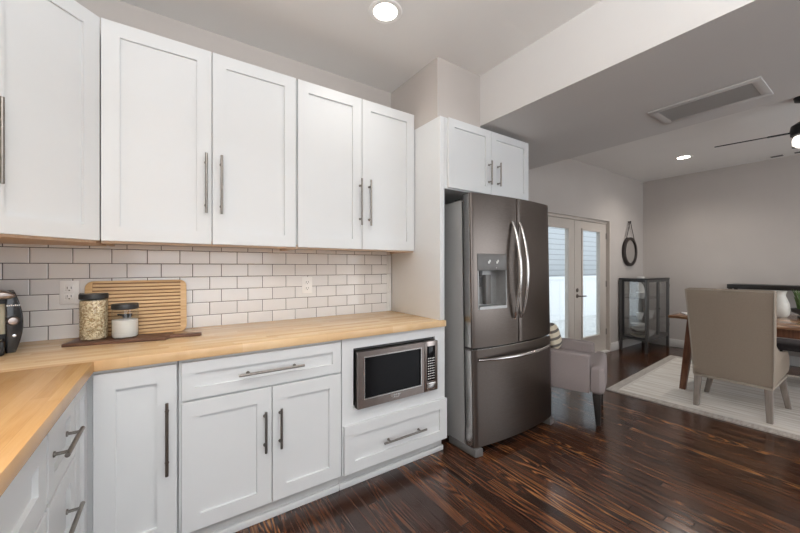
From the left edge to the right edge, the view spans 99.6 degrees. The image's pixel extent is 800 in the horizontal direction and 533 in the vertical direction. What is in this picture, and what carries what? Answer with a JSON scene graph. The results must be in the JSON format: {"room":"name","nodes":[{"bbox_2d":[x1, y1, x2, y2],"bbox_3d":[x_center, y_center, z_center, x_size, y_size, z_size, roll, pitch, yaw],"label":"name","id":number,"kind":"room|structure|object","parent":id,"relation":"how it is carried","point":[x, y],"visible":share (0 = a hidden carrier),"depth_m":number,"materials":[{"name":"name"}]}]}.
{"room":"kitchen","nodes":[
{"label":"kitchen","id":0,"kind":"room"},
{"bbox_2d":[75,0,391,310],"bbox_3d":[-0.723,-0.084,2.516,3.625,2.720,0.240,0,0,-34],"label":"wall","id":1,"kind":"structure","parent":0,"point":[117,11],"depth_m":2.13,"materials":[{"name":"beige paint"}]},
{"bbox_2d":[0,0,106,245],"bbox_3d":[-1.635,-0.623,1.389,0.612,1.026,0.607,0,0,-34],"label":"upper cabinet","id":2,"kind":"object","parent":1,"relation":"attached to","point":[50,50],"visible":0.95,"depth_m":1.37,"materials":[{"name":"white paint"}]},
{"bbox_2d":[59,281,78,303],"bbox_3d":[-1.675,0.129,1.713,0.074,0.118,0.010,0,0,-34],"label":"wall outlet","id":3,"kind":"object","parent":1,"relation":"attached to","point":[68,290],"visible":0.96,"depth_m":1.71,"materials":[{"name":"white plastic"}]},
{"bbox_2d":[65,285,73,291],"bbox_3d":[-1.674,0.108,1.711,0.034,0.032,0.004,0,0,-34],"label":"receptacle","id":4,"kind":"object","parent":3,"relation":"attached to","point":[68,288],"depth_m":1.71,"materials":[{"name":"plastic"}]},
{"bbox_2d":[65,293,73,299],"bbox_3d":[-1.674,0.150,1.711,0.034,0.032,0.004,0,0,-34],"label":"receptacle","id":5,"kind":"object","parent":3,"relation":"attached to","point":[68,296],"depth_m":1.71,"materials":[{"name":"plastic"}]},
{"bbox_2d":[0,244,386,341],"bbox_3d":[-1.084,0.121,2.123,2.347,0.482,0.008,0,0,-34],"label":"backsplash","id":6,"kind":"structure","parent":1,"relation":"attached to","point":[225,286],"depth_m":2.07,"materials":[{"name":"tile"}]},
{"bbox_2d":[101,18,295,250],"bbox_3d":[-1.074,-0.623,1.908,0.892,1.026,0.373,0,0,-34],"label":"upper cabinet","id":7,"kind":"object","parent":1,"relation":"attached to","point":[198,145],"visible":1,"depth_m":1.74,"materials":[{"name":"white paint"}]},
{"bbox_2d":[302,277,311,293],"bbox_3d":[-0.659,0.129,2.398,0.074,0.118,0.010,0,0,-34],"label":"wall outlet","id":8,"kind":"object","parent":1,"relation":"attached to","point":[306,281],"visible":1,"depth_m":2.40,"materials":[{"name":"white plastic"}]},
{"bbox_2d":[285,79,413,253],"bbox_3d":[-0.337,-0.623,2.405,0.880,1.026,0.373,0,0,-34],"label":"upper cabinet","id":9,"kind":"object","parent":1,"relation":"attached to","point":[355,155],"visible":0.98,"depth_m":2.25,"materials":[{"name":"white paint"}]},
{"bbox_2d":[387,255,390,310],"bbox_3d":[-0.092,0.133,2.789,0.040,0.455,0.012,0,0,-34],"label":"trim","id":10,"kind":"structure","parent":1,"relation":"attached to","point":[388,256],"depth_m":2.79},
{"bbox_2d":[391,57,479,129],"bbox_3d":[0.266,-1.237,2.682,0.420,0.414,0.591,0,0,-34],"label":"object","id":11,"kind":"structure","parent":1,"relation":"attached to","point":[444,88],"depth_m":2.45,"materials":[{"name":"beige paint"}]},
{"bbox_2d":[392,116,527,319],"bbox_3d":[0.511,-0.333,2.793,0.954,1.389,0.678,0,0,-34],"label":"upper cabinet","id":12,"kind":"object","parent":1,"relation":"attached to","point":[453,158],"visible":0.91,"depth_m":2.45,"materials":[{"name":"white paint"}]},
{"bbox_2d":[119,0,799,181],"bbox_3d":[2.425,-1.494,1.569,7.785,0.100,5.330,0,0,-34],"label":"ceiling","id":13,"kind":"structure","parent":0,"point":[338,37],"depth_m":2.17,"materials":[{"name":"paint"}]},
{"bbox_2d":[368,0,401,23],"bbox_3d":[-0.082,-1.441,1.911,0.192,0.004,0.192,0,0,-34],"label":"recessed light","id":14,"kind":"object","parent":13,"relation":"in","point":[381,11],"visible":1,"depth_m":1.91,"materials":[{"name":"white plastic"}]},
{"bbox_2d":[480,0,799,169],"bbox_3d":[2.180,-1.254,1.386,1.305,0.380,5.060,0,0,-34],"label":"ceiling beam","id":15,"kind":"structure","parent":13,"relation":"attached to","point":[592,83],"depth_m":1.94,"materials":[{"name":"paint"}]},
{"bbox_2d":[648,76,773,124],"bbox_3d":[1.995,-1.060,2.197,0.335,0.008,0.539,0,0,-34],"label":"ceiling vent","id":16,"kind":"object","parent":15,"relation":"attached to","point":[755,88],"visible":1,"depth_m":2.16,"materials":[{"name":"metal"}]},
{"bbox_2d":[674,155,692,159],"bbox_3d":[3.731,-1.441,4.447,0.192,0.004,0.192,0,0,-34],"label":"recessed light","id":17,"kind":"object","parent":13,"relation":"in","point":[683,156],"visible":1,"depth_m":4.45,"materials":[{"name":"white plastic"}]},
{"bbox_2d":[714,96,799,148],"bbox_3d":[3.429,-1.230,2.856,0.834,0.428,0.834,0,0,0],"label":"ceiling fan","id":18,"kind":"object","parent":13,"relation":"hanging from","point":[794,132],"visible":1,"depth_m":2.88,"materials":[{"name":"black metal"}]},
{"bbox_2d":[235,343,799,532],"bbox_3d":[2.425,1.326,1.569,7.785,0.100,5.330,0,0,-34],"label":"floor","id":19,"kind":"structure","parent":0,"point":[649,467],"depth_m":1.99,"materials":[{"name":"brown wood"}]},
{"bbox_2d":[0,435,46,532],"bbox_3d":[-0.916,0.840,0.364,0.651,0.872,0.868,0,0,-34],"label":"base cabinet","id":20,"kind":"object","parent":19,"relation":"on","point":[23,505],"visible":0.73,"depth_m":0.78,"materials":[{"name":"white paint"}]},
{"bbox_2d":[44,398,84,532],"bbox_3d":[-1.245,0.840,0.851,0.651,0.872,0.300,0,0,-34],"label":"base cabinet","id":21,"kind":"object","parent":19,"relation":"on","point":[60,510],"visible":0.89,"depth_m":1.01,"materials":[{"name":"white paint"}]},
{"bbox_2d":[73,361,177,532],"bbox_3d":[-1.455,0.840,1.386,0.902,0.872,0.813,0,0,-34],"label":"base cabinet","id":22,"kind":"object","parent":19,"relation":"on","point":[126,454],"visible":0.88,"depth_m":1.38,"materials":[{"name":"white paint"}]},
{"bbox_2d":[0,311,445,496],"bbox_3d":[-0.488,0.383,1.317,2.434,0.042,2.010,0,0,-34],"label":"countertop","id":23,"kind":"structure","parent":22,"relation":"on","point":[39,380],"depth_m":1.42,"materials":[{"name":"beige wood"}]},
{"bbox_2d":[0,290,22,355],"bbox_3d":[-1.754,0.228,1.420,0.297,0.268,0.224,0,0,40],"label":"coffee maker","id":24,"kind":"object","parent":23,"relation":"on","point":[11,315],"visible":1,"depth_m":1.43,"materials":[{"name":"plastic"}]},
{"bbox_2d":[0,338,4,355],"bbox_3d":[-1.684,0.331,1.361,0.110,0.062,0.120,0,0,40],"label":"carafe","id":25,"kind":"object","parent":24,"relation":"on","point":[2,340],"depth_m":1.37,"materials":[{"name":"black glass"}]},
{"bbox_2d":[61,332,201,346],"bbox_3d":[-1.302,0.355,1.692,0.539,0.014,0.150,0,0,-23],"label":"serving board","id":26,"kind":"object","parent":23,"relation":"on","point":[151,336],"visible":0.98,"depth_m":1.64,"materials":[{"name":"brown wood"}]},
{"bbox_2d":[78,293,108,339],"bbox_3d":[-1.480,0.238,1.634,0.109,0.219,0.109,0,0,-34],"label":"jar","id":27,"kind":"object","parent":26,"relation":"on","point":[93,307],"visible":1,"depth_m":1.59,"materials":[{"name":"clear glass"}]},
{"bbox_2d":[111,303,138,337],"bbox_3d":[-1.368,0.265,1.683,0.109,0.165,0.109,0,0,-34],"label":"jar","id":28,"kind":"object","parent":26,"relation":"on","point":[124,327],"visible":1,"depth_m":1.64,"materials":[{"name":"clear glass"}]},
{"bbox_2d":[117,313,131,317],"bbox_3d":[-1.369,0.241,1.682,0.060,0.023,0.043,0,0,-34],"label":"scoop","id":29,"kind":"object","parent":28,"relation":"on","point":[129,315],"visible":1,"depth_m":1.67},
{"bbox_2d":[85,280,186,335],"bbox_3d":[-1.416,0.219,1.831,0.440,0.291,0.082,0,0,-34],"label":"cutting board","id":30,"kind":"object","parent":23,"relation":"on","point":[162,308],"visible":0.69,"depth_m":1.85,"materials":[{"name":"brown wood"}]},
{"bbox_2d":[178,340,340,532],"bbox_3d":[-0.803,0.840,1.919,0.766,0.872,0.658,0,0,-34],"label":"base cabinet","id":31,"kind":"object","parent":19,"relation":"on","point":[259,432],"visible":1,"depth_m":1.65,"materials":[{"name":"white paint"}]},
{"bbox_2d":[338,326,446,489],"bbox_3d":[-0.158,0.840,2.347,0.780,0.872,0.670,0,0,-34],"label":"base cabinet","id":32,"kind":"object","parent":19,"relation":"on","point":[376,440],"visible":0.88,"depth_m":2.07,"materials":[{"name":"white paint"}]},
{"bbox_2d":[353,337,437,409],"bbox_3d":[-0.149,0.640,2.309,0.596,0.342,0.565,0,0,-34],"label":"microwave oven","id":33,"kind":"object","parent":32,"relation":"in","point":[382,373],"visible":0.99,"depth_m":2.06,"materials":[{"name":"metal"}]},
{"bbox_2d":[444,192,553,457],"bbox_3d":[0.697,0.389,2.766,0.906,1.779,0.823,0,-1,-34],"label":"refrigerator","id":34,"kind":"object","parent":19,"relation":"on","point":[497,302],"visible":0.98,"depth_m":2.41,"materials":[{"name":"grey metal"}]},
{"bbox_2d":[550,338,606,426],"bbox_3d":[1.425,0.856,3.127,0.839,0.840,0.620,0,0,33],"label":"armchair","id":35,"kind":"object","parent":19,"relation":"on","point":[575,366],"visible":0.49,"depth_m":2.77,"materials":[{"name":"grey fabric"}]},
{"bbox_2d":[548,323,561,348],"bbox_3d":[1.448,0.654,3.201,0.145,0.234,0.260,0,0,33],"label":"throw pillow","id":36,"kind":"object","parent":35,"relation":"on","point":[555,337],"visible":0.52,"depth_m":3.10,"materials":[{"name":"fabric"}]},
{"bbox_2d":[559,348,606,394],"bbox_3d":[1.502,0.905,3.077,0.655,0.238,0.606,0,0,33],"label":"armrest","id":37,"kind":"object","parent":35,"relation":"on","point":[580,376],"depth_m":2.75,"materials":[{"name":"grey fabric"}]},
{"bbox_2d":[619,277,669,354],"bbox_3d":[3.855,0.724,5.307,0.865,1.105,0.395,0,0,-34],"label":"display cabinet","id":38,"kind":"object","parent":19,"relation":"on","point":[645,281],"visible":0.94,"depth_m":5.18,"materials":[{"name":"grey metal"}]},
{"bbox_2d":[635,312,643,318],"bbox_3d":[3.629,0.736,5.123,0.105,0.098,0.111,0,0,-3],"label":"cup","id":39,"kind":"object","parent":38,"relation":"on","point":[639,315],"visible":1,"depth_m":5.09,"materials":[{"name":"white ceramic"}]},
{"bbox_2d":[635,292,644,297],"bbox_3d":[3.640,0.427,5.109,0.150,0.085,0.150,0,0,-34],"label":"bowl","id":40,"kind":"object","parent":38,"relation":"on","point":[638,294],"visible":0.86,"depth_m":5.07,"materials":[{"name":"white ceramic"}]},
{"bbox_2d":[630,333,649,337],"bbox_3d":[3.666,1.051,5.169,0.250,0.035,0.250,0,0,-34],"label":"platter","id":41,"kind":"object","parent":38,"relation":"on","point":[633,334],"visible":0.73,"depth_m":5.16,"materials":[{"name":"beige ceramic"}]},
{"bbox_2d":[631,329,644,334],"bbox_3d":[3.666,1.005,5.169,0.236,0.055,0.236,0,0,-34],"label":"bowl","id":42,"kind":"object","parent":41,"relation":"on","point":[633,330],"visible":0.77,"depth_m":5.13,"materials":[{"name":"ceramic"}]},
{"bbox_2d":[630,326,644,331],"bbox_3d":[3.666,0.949,5.169,0.244,0.055,0.244,0,0,-34],"label":"bowl","id":43,"kind":"object","parent":42,"relation":"on","point":[632,327],"visible":0.72,"depth_m":5.13,"materials":[{"name":"white ceramic"}]},
{"bbox_2d":[631,322,649,327],"bbox_3d":[3.666,0.893,5.169,0.244,0.055,0.244,0,0,-34],"label":"bowl","id":44,"kind":"object","parent":43,"relation":"on","point":[636,324],"visible":0.86,"depth_m":5.16,"materials":[{"name":"white ceramic"}]},
{"bbox_2d":[638,282,644,291],"bbox_3d":[3.839,0.351,5.378,0.224,0.219,0.052,0,0,-34],"label":"plate","id":45,"kind":"object","parent":38,"relation":"on","point":[640,285],"visible":0.7,"depth_m":5.40,"materials":[{"name":"white ceramic"}]},
{"bbox_2d":[624,295,665,298],"bbox_3d":[3.841,0.473,5.313,0.768,0.006,0.323,0,0,-34],"label":"glass shelf","id":46,"kind":"object","parent":38,"relation":"attached to","point":[634,297],"depth_m":5.21,"materials":[{"name":"clear glass"}]},
{"bbox_2d":[624,314,665,320],"bbox_3d":[3.841,0.788,5.313,0.768,0.006,0.323,0,0,-34],"label":"glass shelf","id":47,"kind":"object","parent":38,"relation":"attached to","point":[634,317],"depth_m":5.17,"materials":[{"name":"clear glass"}]},
{"bbox_2d":[622,332,667,340],"bbox_3d":[3.844,1.080,5.308,0.832,0.022,0.365,0,0,-34],"label":"shelf","id":48,"kind":"object","parent":38,"relation":"attached to","point":[662,334],"depth_m":5.13,"materials":[{"name":"glass"}]},
{"bbox_2d":[649,310,654,317],"bbox_3d":[3.892,0.729,5.260,0.124,0.110,0.121,0,0,-2],"label":"cup","id":49,"kind":"object","parent":38,"relation":"on","point":[651,312],"visible":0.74,"depth_m":5.22,"materials":[{"name":"white ceramic"}]},
{"bbox_2d":[649,329,655,335],"bbox_3d":[3.860,1.026,5.257,0.200,0.085,0.200,0,0,-34],"label":"bowl","id":50,"kind":"object","parent":38,"relation":"on","point":[651,332],"visible":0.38,"depth_m":5.18,"materials":[{"name":"white ceramic"}]},
{"bbox_2d":[606,355,799,440],"bbox_3d":[4.049,1.269,2.836,2.200,0.012,3.400,0,0,-38],"label":"rug","id":51,"kind":"object","parent":19,"relation":"on","point":[739,404],"visible":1,"depth_m":3.27,"materials":[{"name":"grey fabric"}]},
{"bbox_2d":[668,311,799,389],"bbox_3d":[3.873,0.886,3.116,1.234,0.754,1.935,0,0,-34],"label":"dining table","id":52,"kind":"object","parent":51,"relation":"on","point":[787,327],"visible":0.23,"depth_m":3.48,"materials":[{"name":"brown wood"}]},
{"bbox_2d":[776,291,790,316],"bbox_3d":[3.881,0.378,3.468,0.191,0.262,0.164,0,0,-34],"label":"vase","id":53,"kind":"object","parent":52,"relation":"on","point":[783,305],"visible":0.64,"depth_m":3.41,"materials":[{"name":"ceramic"}]},
{"bbox_2d":[791,289,799,317],"bbox_3d":[4.048,0.365,3.390,0.230,0.286,0.197,0,0,-18],"label":"potted plant","id":54,"kind":"object","parent":52,"relation":"on","point":[797,299],"visible":0.99,"depth_m":3.42,"materials":[{"name":"green plant"}]},
{"bbox_2d":[685,287,791,424],"bbox_3d":[3.047,0.723,3.051,0.896,1.079,0.584,0,0,-34],"label":"dining chair","id":55,"kind":"object","parent":51,"relation":"on","point":[733,332],"visible":1,"depth_m":2.82,"materials":[{"name":"beige fabric"}]},
{"bbox_2d":[776,338,799,351],"bbox_3d":[4.671,1.042,3.277,0.310,0.442,1.510,0,0,-34],"label":"bench","id":56,"kind":"object","parent":51,"relation":"on","point":[782,344],"visible":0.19,"depth_m":3.69,"materials":[{"name":"grey fabric"}]},
{"bbox_2d":[528,158,642,342],"bbox_3d":[2.429,-0.084,4.696,4.040,2.720,0.150,0,0,-34],"label":"wall","id":57,"kind":"structure","parent":0,"point":[569,187],"depth_m":5.12,"materials":[{"name":"beige paint"}]},
{"bbox_2d":[548,213,610,350],"bbox_3d":[2.373,0.295,4.655,1.860,1.962,0.152,0,0,-34],"label":"door frame","id":58,"kind":"structure","parent":57,"relation":"in","point":[608,224],"depth_m":5.11,"materials":[{"name":"paint"}]},
{"bbox_2d":[548,216,573,338],"bbox_3d":[2.018,0.303,4.403,0.870,1.902,0.057,0,0,-34],"label":"door","id":59,"kind":"structure","parent":58,"relation":"attached to","point":[556,222],"depth_m":4.56,"materials":[{"name":"paint"}]},
{"bbox_2d":[574,220,606,352],"bbox_3d":[2.773,0.303,4.877,0.896,1.902,0.114,0,0,-34],"label":"door","id":60,"kind":"structure","parent":58,"relation":"attached to","point":[599,339],"depth_m":4.96,"materials":[{"name":"paint"}]},
{"bbox_2d":[611,339,641,350],"bbox_3d":[3.669,1.214,5.433,1.160,0.125,0.016,0,0,-34],"label":"baseboard","id":61,"kind":"structure","parent":57,"relation":"attached to","point":[626,342],"depth_m":5.36,"materials":[{"name":"white paint"}]},
{"bbox_2d":[622,221,637,265],"bbox_3d":[3.691,-0.378,5.428,0.460,0.724,0.046,0,0,-34],"label":"wall mirror","id":62,"kind":"object","parent":57,"relation":"attached to","point":[629,247],"visible":1,"depth_m":5.40,"materials":[{"name":"brown leather"}]},
{"bbox_2d":[626,240,635,262],"bbox_3d":[3.695,-0.246,5.422,0.371,0.371,0.004,0,0,-34],"label":"mirror glass","id":63,"kind":"object","parent":62,"relation":"attached to","point":[630,244],"depth_m":5.42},
{"bbox_2d":[643,154,799,356],"bbox_3d":[5.602,-0.084,3.712,0.120,2.720,5.330,0,0,-34],"label":"wall","id":64,"kind":"structure","parent":0,"point":[739,224],"depth_m":4.94,"materials":[{"name":"beige paint"}]},
{"bbox_2d":[648,337,799,366],"bbox_3d":[5.559,1.214,3.655,0.016,0.125,5.043,0,0,-34],"label":"baseboard","id":65,"kind":"structure","parent":64,"relation":"attached to","point":[794,361],"depth_m":5.36,"materials":[{"name":"white paint"}]},
{"bbox_2d":[727,283,799,290],"bbox_3d":[5.144,0.755,3.943,0.340,1.042,1.885,0,0,-34],"label":"console table","id":66,"kind":"object","parent":64,"relation":"attached to","point":[734,285],"visible":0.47,"depth_m":4.34,"materials":[{"name":"black wood"}]},
{"label":"outside","id":67,"kind":"structure","parent":0,"visible":0},
{"bbox_2d":[550,315,595,337],"bbox_3d":[5.256,1.486,9.643,18.500,0.180,4.889,0,0,-34],"label":"ground","id":68,"kind":"structure","parent":67,"point":[589,322],"depth_m":8.07,"materials":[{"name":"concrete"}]},
{"bbox_2d":[548,227,595,276],"bbox_3d":[4.560,-0.914,10.675,18.500,4.620,0.200,0,0,-34],"label":"wall","id":69,"kind":"structure","parent":68,"relation":"on","point":[556,236],"depth_m":11.07,"materials":[{"name":"white"}]},
{"bbox_2d":[549,276,595,321],"bbox_3d":[5.273,0.826,9.618,16.500,1.140,0.110,0,0,-34],"label":"wall","id":70,"kind":"structure","parent":68,"relation":"on","point":[556,284],"depth_m":8.93,"materials":[{"name":"white paint"}]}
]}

